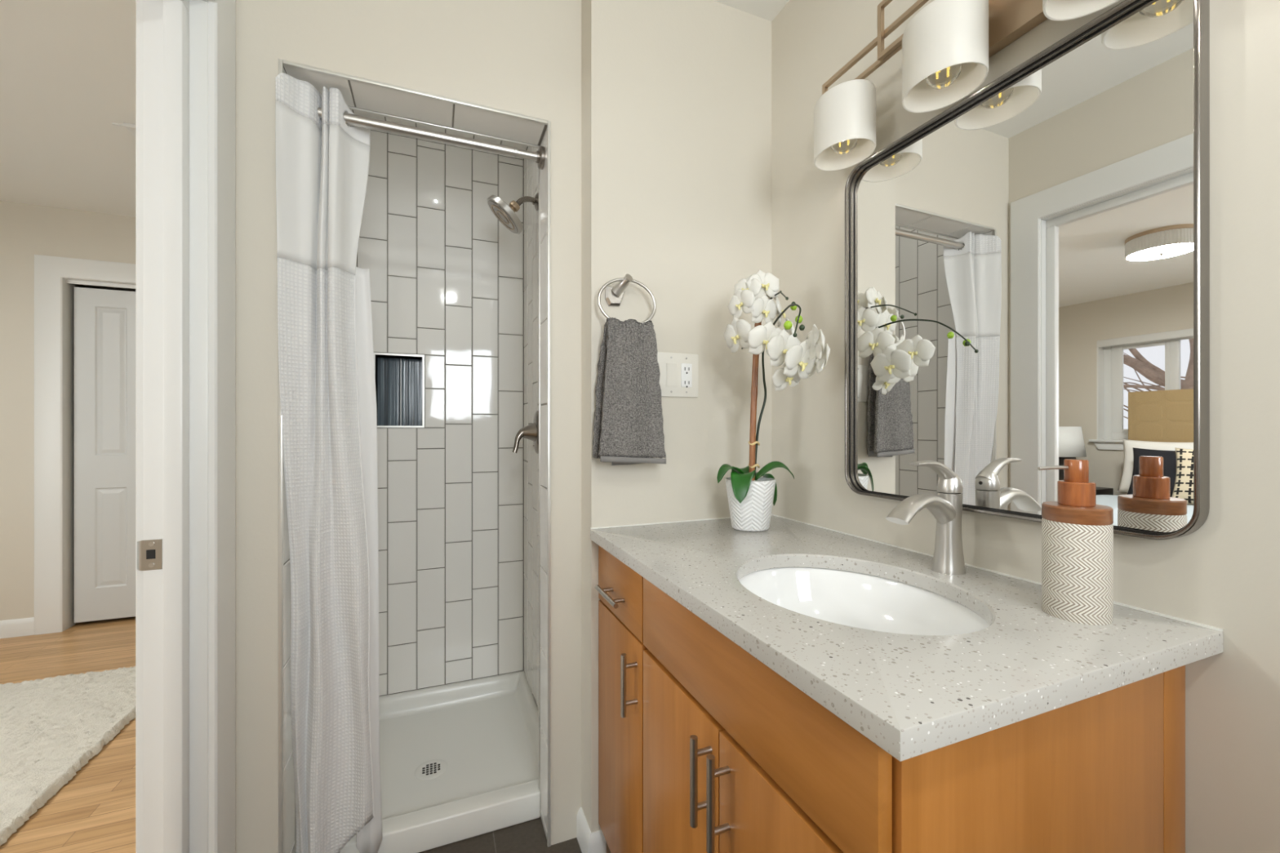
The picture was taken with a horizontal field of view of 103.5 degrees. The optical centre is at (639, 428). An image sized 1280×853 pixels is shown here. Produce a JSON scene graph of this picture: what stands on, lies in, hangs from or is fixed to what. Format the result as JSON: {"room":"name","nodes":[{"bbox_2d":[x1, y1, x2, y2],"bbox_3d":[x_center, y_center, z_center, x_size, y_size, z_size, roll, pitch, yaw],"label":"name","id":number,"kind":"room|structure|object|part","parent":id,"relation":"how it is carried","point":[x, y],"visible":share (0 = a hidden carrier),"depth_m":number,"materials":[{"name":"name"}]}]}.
{"room":"bathroom","nodes":[
{"label":"bathroom","id":0,"kind":"room"},
{"bbox_2d":[0,0,135,217],"bbox_3d":[-2.878,-1.296,0.683,3.780,0.100,5.730,0,0,-22],"label":"ceiling","id":1,"kind":"structure","parent":0,"point":[68,67],"depth_m":1.95,"materials":[{"name":"white paint"}]},
{"bbox_2d":[112,122,135,137],"bbox_3d":[-1.990,-1.235,2.160,0.345,0.022,0.135,0,0,-22],"label":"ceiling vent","id":2,"kind":"object","parent":1,"relation":"in","point":[131,127],"visible":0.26,"depth_m":2.06,"materials":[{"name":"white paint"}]},
{"bbox_3d":[-1.982,-1.240,2.171,0.320,0.012,0.120,0,0,-22],"label":"vent plate","id":3,"kind":"part","parent":2,"relation":"part of","materials":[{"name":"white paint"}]},
{"bbox_2d":[0,200,135,620],"bbox_3d":[-3.711,-0.023,2.736,3.780,2.446,0.100,0,0,-22],"label":"wall","id":4,"kind":"structure","parent":0,"point":[26,230],"depth_m":2.80,"materials":[{"name":"beige paint"}]},
{"bbox_2d":[0,617,34,638],"bbox_3d":[-4.332,1.103,2.422,2.093,0.095,0.014,0,0,-22],"label":"baseboard","id":5,"kind":"structure","parent":4,"relation":"attached to","point":[24,626],"depth_m":2.78,"materials":[{"name":"white paint"}]},
{"bbox_2d":[34,254,135,635],"bbox_3d":[-2.712,0.092,3.131,1.462,2.115,0.118,0,0,-22],"label":"trim","id":6,"kind":"structure","parent":4,"relation":"attached to","point":[55,277],"depth_m":2.83,"materials":[{"name":"white paint"}]},
{"bbox_2d":[73,287,135,622],"bbox_3d":[-2.717,0.155,3.152,1.199,1.938,0.034,0,0,-22],"label":"door","id":7,"kind":"structure","parent":4,"relation":"in","point":[104,320],"depth_m":2.96,"materials":[{"name":"grey paint"}]},
{"bbox_2d":[75,284,135,291],"bbox_3d":[-2.893,-0.023,3.445,1.732,2.446,0.600,0,0,-22],"label":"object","id":8,"kind":"structure","parent":0,"point":[76,285],"depth_m":3.38,"materials":[{"name":"black metal"}]},
{"bbox_2d":[0,616,582,852],"bbox_3d":[-2.148,1.175,0.980,5.356,0.050,5.730,0,0,-22],"label":"floor","id":9,"kind":"structure","parent":0,"point":[95,811],"depth_m":1.59,"materials":[{"name":"brown wood"}]},
{"bbox_2d":[0,666,135,845],"bbox_3d":[-2.538,1.129,1.129,1.655,0.034,2.210,0,0,-22],"label":"shag rug","id":10,"kind":"object","parent":9,"relation":"on","point":[51,728],"visible":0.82,"depth_m":1.88,"materials":[{"name":"beige carpet"}]},
{"bbox_2d":[339,671,540,852],"bbox_3d":[-0.685,1.089,1.695,0.691,0.121,0.680,0,0,-22],"label":"shower pan","id":11,"kind":"object","parent":9,"relation":"on","point":[459,761],"visible":0.59,"depth_m":1.67,"materials":[{"name":"white plastic"}]},
{"bbox_2d":[594,545,1185,852],"bbox_3d":[0.303,0.722,1.008,0.591,0.856,0.922,0,0,-22],"label":"vanity cabinet","id":12,"kind":"object","parent":9,"relation":"on","point":[704,747],"visible":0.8,"depth_m":0.65,"materials":[{"name":"brown wood"}]},
{"bbox_3d":[-0.080,0.393,1.181,0.012,0.012,0.142,0,0,-22],"label":"handle","id":13,"kind":"part","parent":12,"relation":"part of","materials":[{"name":"silver metal"}]},
{"bbox_3d":[-0.081,0.393,1.224,0.030,0.010,0.010,0,0,-22],"label":"handle post","id":14,"kind":"part","parent":12,"relation":"part of","materials":[{"name":"silver metal"}]},
{"bbox_3d":[-0.050,0.393,1.148,0.030,0.010,0.010,0,0,-22],"label":"handle post","id":15,"kind":"part","parent":12,"relation":"part of","materials":[{"name":"silver metal"}]},
{"bbox_3d":[-0.044,0.378,1.198,0.019,0.144,0.304,0,0,-22],"label":"drawer","id":16,"kind":"part","parent":12,"relation":"part of","materials":[{"name":"brown wood"}]},
{"bbox_3d":[-0.044,0.750,1.198,0.019,0.590,0.304,0,0,-22],"label":"door","id":17,"kind":"part","parent":12,"relation":"part of","materials":[{"name":"brown wood"}]},
{"bbox_3d":[-0.035,0.545,1.070,0.012,0.131,0.012,0,0,-22],"label":"handle","id":18,"kind":"part","parent":12,"relation":"part of","materials":[{"name":"silver metal"}]},
{"bbox_3d":[-0.021,0.506,1.076,0.030,0.010,0.010,0,0,-22],"label":"handle post","id":19,"kind":"part","parent":12,"relation":"part of","materials":[{"name":"silver metal"}]},
{"bbox_3d":[-0.021,0.585,1.076,0.030,0.010,0.010,0,0,-22],"label":"handle post","id":20,"kind":"part","parent":12,"relation":"part of","materials":[{"name":"silver metal"}]},
{"bbox_3d":[0.071,0.753,0.914,0.019,0.584,0.302,0,0,-22],"label":"door","id":21,"kind":"part","parent":12,"relation":"part of","materials":[{"name":"brown wood"}]},
{"bbox_3d":[0.083,0.545,0.779,0.012,0.136,0.012,0,0,-22],"label":"handle","id":22,"kind":"part","parent":12,"relation":"part of","materials":[{"name":"silver metal"}]},
{"bbox_3d":[0.097,0.587,0.785,0.030,0.010,0.010,0,0,-22],"label":"handle post","id":23,"kind":"part","parent":12,"relation":"part of","materials":[{"name":"silver metal"}]},
{"bbox_3d":[0.097,0.503,0.785,0.030,0.010,0.010,0,0,-22],"label":"handle post","id":24,"kind":"part","parent":12,"relation":"part of","materials":[{"name":"silver metal"}]},
{"bbox_3d":[0.102,0.545,0.732,0.012,0.136,0.012,0,0,-22],"label":"handle","id":25,"kind":"part","parent":12,"relation":"part of","materials":[{"name":"silver metal"}]},
{"bbox_3d":[0.117,0.502,0.737,0.030,0.010,0.010,0,0,-22],"label":"handle post","id":26,"kind":"part","parent":12,"relation":"part of","materials":[{"name":"silver metal"}]},
{"bbox_3d":[0.117,0.587,0.737,0.030,0.010,0.010,0,0,-22],"label":"handle post","id":27,"kind":"part","parent":12,"relation":"part of","materials":[{"name":"silver metal"}]},
{"bbox_3d":[0.185,0.753,0.633,0.019,0.584,0.298,0,0,-22],"label":"door","id":28,"kind":"part","parent":12,"relation":"part of","materials":[{"name":"brown wood"}]},
{"bbox_2d":[590,514,1223,761],"bbox_3d":[0.316,0.279,0.995,0.577,0.031,0.957,0,0,-22],"label":"countertop","id":29,"kind":"structure","parent":12,"relation":"on","point":[910,695],"depth_m":0.64,"materials":[{"name":"stone"}]},
{"bbox_2d":[716,270,830,531],"bbox_3d":[0.334,-0.064,1.232,0.227,0.658,0.399,0,0,-22],"label":"potted orchid","id":30,"kind":"object","parent":29,"relation":"on","point":[751,496],"visible":1,"depth_m":1.24,"materials":[{"name":"white plant"}]},
{"bbox_3d":[0.239,-0.233,1.241,0.014,0.085,0.099,-14,1,-30],"label":"flower","id":31,"kind":"part","parent":30,"relation":"part of","materials":[{"name":"white plant"}]},
{"bbox_3d":[0.245,-0.306,1.228,0.011,0.071,0.082,-4,-9,-40],"label":"flower","id":32,"kind":"part","parent":30,"relation":"part of","materials":[{"name":"white plant"}]},
{"bbox_3d":[0.265,-0.346,1.245,0.078,0.066,0.011,15,1,41],"label":"flower","id":33,"kind":"part","parent":30,"relation":"part of","materials":[{"name":"white plant"}]},
{"bbox_3d":[0.292,0.200,1.338,0.132,0.131,0.132,0,0,-22],"label":"pot","id":34,"kind":"part","parent":30,"relation":"part of","materials":[{"name":"white ceramic"}]},
{"bbox_3d":[0.305,-0.357,1.247,0.089,0.076,0.012,-9,-7,-11],"label":"flower","id":35,"kind":"part","parent":30,"relation":"part of","materials":[{"name":"white plant"}]},
{"bbox_3d":[0.301,-0.288,1.222,0.082,0.071,0.011,0,9,-25],"label":"flower","id":36,"kind":"part","parent":30,"relation":"part of","materials":[{"name":"white plant"}]},
{"bbox_3d":[0.298,-0.209,1.182,0.095,0.082,0.013,8,11,-6],"label":"flower","id":37,"kind":"part","parent":30,"relation":"part of","materials":[{"name":"white plant"}]},
{"bbox_3d":[0.323,-0.082,1.246,0.030,0.496,0.215,0,0,-12],"label":"flower stem","id":38,"kind":"part","parent":30,"relation":"part of","materials":[{"name":"grey plant"}]},
{"bbox_3d":[0.348,-0.297,1.269,0.013,0.079,0.092,-9,-2,14],"label":"flower","id":39,"kind":"part","parent":30,"relation":"part of","materials":[{"name":"white plant"}]},
{"bbox_3d":[0.324,-0.058,1.180,0.040,0.447,0.341,0,0,-2],"label":"flower stem","id":40,"kind":"part","parent":30,"relation":"part of","materials":[{"name":"grey"}]},
{"bbox_3d":[0.338,-0.188,1.177,0.102,0.087,0.014,-6,10,-24],"label":"flower","id":41,"kind":"part","parent":30,"relation":"part of","materials":[{"name":"white plant"}]},
{"bbox_3d":[0.352,-0.126,1.203,0.082,0.071,0.011,-16,28,-11],"label":"flower","id":42,"kind":"part","parent":30,"relation":"part of","materials":[{"name":"white plant"}]},
{"bbox_3d":[0.365,-0.228,1.227,0.014,0.083,0.097,-6,5,6],"label":"flower","id":43,"kind":"part","parent":30,"relation":"part of","materials":[{"name":"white plant"}]},
{"bbox_3d":[0.369,-0.158,1.157,0.102,0.087,0.014,7,12,-33],"label":"flower","id":44,"kind":"part","parent":30,"relation":"part of","materials":[{"name":"white plant"}]},
{"bbox_3d":[0.391,-0.192,1.123,0.013,0.079,0.092,-3,9,-4],"label":"flower","id":45,"kind":"part","parent":30,"relation":"part of","materials":[{"name":"white plant"}]},
{"bbox_3d":[0.414,-0.163,1.172,0.014,0.087,0.102,15,-7,-6],"label":"flower","id":46,"kind":"part","parent":30,"relation":"part of","materials":[{"name":"white plant"}]},
{"bbox_2d":[738,567,989,635],"bbox_3d":[0.354,0.369,0.857,0.382,0.149,0.466,0,0,-22],"label":"sink basin","id":47,"kind":"object","parent":29,"relation":"in","point":[853,599],"visible":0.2,"depth_m":1.00,"materials":[{"name":"white ceramic"}]},
{"bbox_2d":[885,460,966,574],"bbox_3d":[0.524,0.162,0.920,0.164,0.207,0.051,0,0,-22],"label":"faucet","id":48,"kind":"object","parent":29,"relation":"on","point":[946,507],"visible":1,"depth_m":0.92,"materials":[{"name":"grey metal"}]},
{"bbox_3d":[0.521,0.153,0.918,0.156,0.068,0.047,0,0,-22],"label":"spout","id":49,"kind":"part","parent":48,"relation":"part of","materials":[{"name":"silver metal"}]},
{"bbox_3d":[0.545,0.087,0.928,0.112,0.057,0.033,0,0,-22],"label":"lever handle","id":50,"kind":"part","parent":48,"relation":"part of","materials":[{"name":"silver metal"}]},
{"bbox_2d":[1037,458,1113,625],"bbox_3d":[0.619,0.155,0.719,0.081,0.222,0.077,0,0,39],"label":"soap dispenser","id":51,"kind":"object","parent":29,"relation":"on","point":[1077,532],"visible":1,"depth_m":0.69,"materials":[{"name":"herringbone-patterned ceramic"},{"name":"oiled wood"},{"name":"satin nickel"}]},
{"bbox_3d":[0.588,0.057,0.716,0.045,0.006,0.006,0,0,-3],"label":"spout","id":52,"kind":"part","parent":51,"relation":"part of","materials":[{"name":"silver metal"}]},
{"bbox_3d":[0.621,0.120,0.718,0.077,0.023,0.077,0,0,-22],"label":"wooden lid","id":53,"kind":"part","parent":51,"relation":"part of","materials":[{"name":"brown wood"}]},
{"bbox_3d":[0.474,0.722,0.587,0.476,0.856,0.012,0,0,-22],"label":"panel","id":54,"kind":"part","parent":12,"relation":"part of","materials":[{"name":"brown wood"}]},
{"bbox_2d":[235,0,581,852],"bbox_3d":[-0.295,-0.023,1.440,1.376,2.446,0.129,0,0,-22],"label":"wall","id":55,"kind":"structure","parent":0,"point":[523,57],"depth_m":1.22,"materials":[{"name":"beige paint"}]},
{"bbox_2d":[278,58,551,852],"bbox_3d":[-0.561,0.153,1.332,0.627,1.994,0.136,0,0,-22],"label":"trim","id":56,"kind":"structure","parent":55,"relation":"attached to","point":[359,94],"depth_m":1.36,"materials":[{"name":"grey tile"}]},
{"bbox_2d":[317,106,545,169],"bbox_3d":[-0.563,-0.776,1.337,0.613,0.060,0.060,0,0,-22],"label":"curtain rod","id":57,"kind":"object","parent":55,"relation":"attached to","point":[539,157],"visible":0.68,"depth_m":1.34,"materials":[{"name":"grey metal"}]},
{"bbox_2d":[275,72,382,852],"bbox_3d":[-0.758,0.143,1.239,0.232,1.943,0.076,0,0,-42],"label":"shower curtain","id":58,"kind":"object","parent":57,"relation":"hanging from","point":[326,365],"visible":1,"depth_m":1.23,"materials":[{"name":"white fabric"}]},
{"bbox_3d":[-0.765,-0.560,1.228,0.069,0.356,0.210,0,0,14],"label":"sheer panel","id":59,"kind":"part","parent":58,"relation":"part of","materials":[{"name":"white fabric"}]},
{"bbox_3d":[-0.763,0.361,1.227,0.200,1.498,0.062,0,0,-41],"label":"waffle panel","id":60,"kind":"part","parent":58,"relation":"part of","materials":[{"name":"white fabric"}]},
{"bbox_2d":[346,124,524,696],"bbox_3d":[-0.832,-0.029,2.057,0.894,2.458,0.102,0,0,-22],"label":"wall","id":61,"kind":"structure","parent":0,"point":[446,275],"depth_m":2.03,"materials":[{"name":"grey tile"}]},
{"bbox_2d":[373,352,424,427],"bbox_3d":[-0.953,-0.145,2.004,0.186,0.292,0.099,0,0,-22],"label":"shower niche","id":62,"kind":"object","parent":61,"relation":"attached to","point":[401,381],"depth_m":2.04,"materials":[{"name":"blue tile"}]},
{"bbox_2d":[344,109,528,159],"bbox_3d":[-0.699,-1.174,1.729,0.794,0.088,0.710,0,0,-22],"label":"ceiling","id":63,"kind":"structure","parent":0,"point":[356,113],"depth_m":1.94,"materials":[{"name":"grey tile"}]},
{"bbox_2d":[523,146,538,711],"bbox_3d":[-0.342,-0.023,1.901,0.102,2.446,0.760,0,0,-22],"label":"wall","id":64,"kind":"structure","parent":0,"point":[531,170],"depth_m":1.99,"materials":[{"name":"grey tile"}]},
{"bbox_2d":[487,192,538,234],"bbox_3d":[-0.446,-0.771,1.782,0.183,0.162,0.150,0,0,-22],"label":"sprayer","id":65,"kind":"object","parent":64,"relation":"attached to","point":[504,213],"visible":0.99,"depth_m":1.76,"materials":[{"name":"silver metal"}]},
{"bbox_3d":[-0.409,-0.810,1.814,0.092,0.052,0.022,0,0,-30],"label":"shower arm","id":66,"kind":"part","parent":65,"relation":"part of","materials":[{"name":"silver metal"}]},
{"bbox_2d":[511,410,538,453],"bbox_3d":[-0.414,0.015,1.818,0.094,0.156,0.096,0,0,-22],"label":"shower valve","id":67,"kind":"object","parent":64,"relation":"attached to","point":[531,432],"visible":0.98,"depth_m":1.80,"materials":[{"name":"silver metal"}]},
{"bbox_3d":[-0.429,0.042,1.810,0.060,0.096,0.038,0,0,-22],"label":"lever","id":68,"kind":"part","parent":67,"relation":"part of","materials":[{"name":"silver metal"}]},
{"bbox_2d":[581,0,771,852],"bbox_3d":[0.119,-0.023,1.486,0.574,2.446,0.098,0,0,-22],"label":"wall","id":69,"kind":"structure","parent":0,"point":[676,95],"depth_m":1.42,"materials":[{"name":"beige paint"}]},
{"bbox_2d":[576,806,605,852],"bbox_3d":[-0.134,1.109,1.375,0.050,0.082,0.112,0,0,-22],"label":"baseboard","id":70,"kind":"structure","parent":69,"relation":"attached to","point":[588,842],"depth_m":1.34,"materials":[{"name":"white paint"}]},
{"bbox_2d":[597,274,656,323],"bbox_3d":[-0.039,-0.334,1.341,0.165,0.141,0.057,0,0,-22],"label":"towel ring","id":71,"kind":"object","parent":69,"relation":"attached to","point":[614,295],"visible":0.97,"depth_m":1.34,"materials":[{"name":"silver metal"}]},
{"bbox_3d":[-0.066,-0.352,1.350,0.055,0.052,0.014,0,0,-22],"label":"wall plate","id":72,"kind":"part","parent":71,"relation":"part of","materials":[{"name":"silver metal"}]},
{"bbox_3d":[-0.048,-0.377,1.336,0.062,0.056,0.030,0,0,31],"label":"mount arm","id":73,"kind":"part","parent":71,"relation":"part of","materials":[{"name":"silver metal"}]},
{"bbox_2d":[592,317,666,465],"bbox_3d":[-0.028,-0.094,1.321,0.186,0.385,0.079,0,0,-22],"label":"hand towel","id":74,"kind":"object","parent":71,"relation":"hanging from","point":[628,423],"visible":1,"depth_m":1.30,"materials":[{"name":"grey fabric"}]},
{"bbox_2d":[657,351,697,397],"bbox_3d":[0.083,-0.149,1.412,0.183,0.124,0.010,0,0,-22],"label":"switch plate","id":75,"kind":"object","parent":69,"relation":"attached to","point":[678,377],"visible":0.72,"depth_m":1.42,"materials":[{"name":"white plastic"}]},
{"bbox_3d":[0.087,-0.149,1.414,0.035,0.069,0.003,0,0,-22],"label":"rocker frame","id":76,"kind":"part","parent":75,"relation":"part of","materials":[{"name":"white plastic"}]},
{"bbox_2d":[680,363,692,387],"bbox_3d":[0.132,-0.149,1.431,0.034,0.069,0.005,0,0,-22],"label":"outlet","id":77,"kind":"object","parent":75,"relation":"attached to","point":[686,368],"depth_m":1.43,"materials":[{"name":"white plastic"}]},
{"bbox_2d":[712,0,789,21],"bbox_3d":[0.026,-1.274,0.648,1.576,0.145,3.381,0,0,-22],"label":"ceiling","id":78,"kind":"structure","parent":0,"point":[767,10],"depth_m":1.49,"materials":[{"name":"white paint"}]},
{"bbox_2d":[771,0,1279,852],"bbox_3d":[0.707,-0.023,0.934,0.100,2.446,3.400,0,0,-22],"label":"wall","id":79,"kind":"structure","parent":0,"point":[1224,574],"depth_m":0.68,"materials":[{"name":"beige paint"}]},
{"bbox_2d":[813,0,1119,171],"bbox_3d":[0.618,-0.755,0.823,0.148,0.262,0.877,0,0,-22],"label":"vanity light","id":80,"kind":"object","parent":79,"relation":"attached to","point":[947,47],"visible":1,"depth_m":0.93,"materials":[{"name":"white glass"}]},
{"bbox_3d":[0.468,-0.671,1.157,0.059,0.078,0.059,0,0,-22],"label":"bulb","id":81,"kind":"part","parent":80,"relation":"part of","materials":[{"name":"clear glass"}]},
{"bbox_3d":[0.468,-0.690,1.157,0.120,0.132,0.145,0,0,-22],"label":"lamp shade","id":82,"kind":"part","parent":80,"relation":"part of","materials":[{"name":"white glass"}]},
{"bbox_3d":[0.611,-0.801,0.820,0.010,0.060,0.876,0,0,-22],"label":"rail","id":83,"kind":"part","parent":80,"relation":"part of","materials":[{"name":"silver metal"}]},
{"bbox_3d":[0.601,-0.829,0.816,0.010,0.114,0.528,0,0,-22],"label":"rail","id":84,"kind":"part","parent":80,"relation":"part of","materials":[{"name":"silver metal"}]},
{"bbox_3d":[0.559,-0.671,0.930,0.059,0.078,0.059,0,0,-22],"label":"bulb","id":85,"kind":"part","parent":80,"relation":"part of","materials":[{"name":"clear glass"}]},
{"bbox_3d":[0.559,-0.690,0.930,0.120,0.132,0.145,0,0,-22],"label":"lamp shade","id":86,"kind":"part","parent":80,"relation":"part of","materials":[{"name":"white glass"}]},
{"bbox_3d":[0.651,-0.690,0.704,0.120,0.132,0.145,0,0,-22],"label":"lamp shade","id":87,"kind":"part","parent":80,"relation":"part of","materials":[{"name":"white glass"}]},
{"bbox_2d":[844,0,1209,540],"bbox_3d":[0.627,-0.233,0.949,0.028,0.778,0.612,0,0,-23],"label":"wall mirror","id":88,"kind":"object","parent":79,"relation":"attached to","point":[1027,265],"visible":1,"depth_m":0.84,"materials":[{"name":"silver metal"}]},
{"bbox_3d":[-0.513,-0.023,0.014,0.100,2.446,2.611,0,0,-22],"label":"wall","id":89,"kind":"structure","parent":0,"visible":0},
{"bbox_2d":[135,0,235,852],"bbox_3d":[-0.765,0.095,0.635,0.128,2.111,0.979,0,0,-22],"label":"door frame","id":90,"kind":"structure","parent":89,"relation":"in","point":[185,50],"depth_m":0.98,"materials":[{"name":"white paint"}]},
{"bbox_3d":[-0.818,0.106,0.614,0.014,2.088,0.933,0,0,-22],"label":"bedroom casing","id":91,"kind":"part","parent":90,"relation":"part of","materials":[{"name":"white paint"}]},
{"bbox_3d":[-0.945,0.244,0.971,0.041,0.058,0.005,0,0,-16],"label":"strike plate","id":92,"kind":"part","parent":90,"relation":"part of","materials":[{"name":"silver metal"}]},
{"bbox_3d":[-0.712,0.095,0.657,0.014,2.111,0.979,0,0,-22],"label":"casing","id":93,"kind":"part","parent":90,"relation":"part of","materials":[{"name":"white paint"}]}
]}

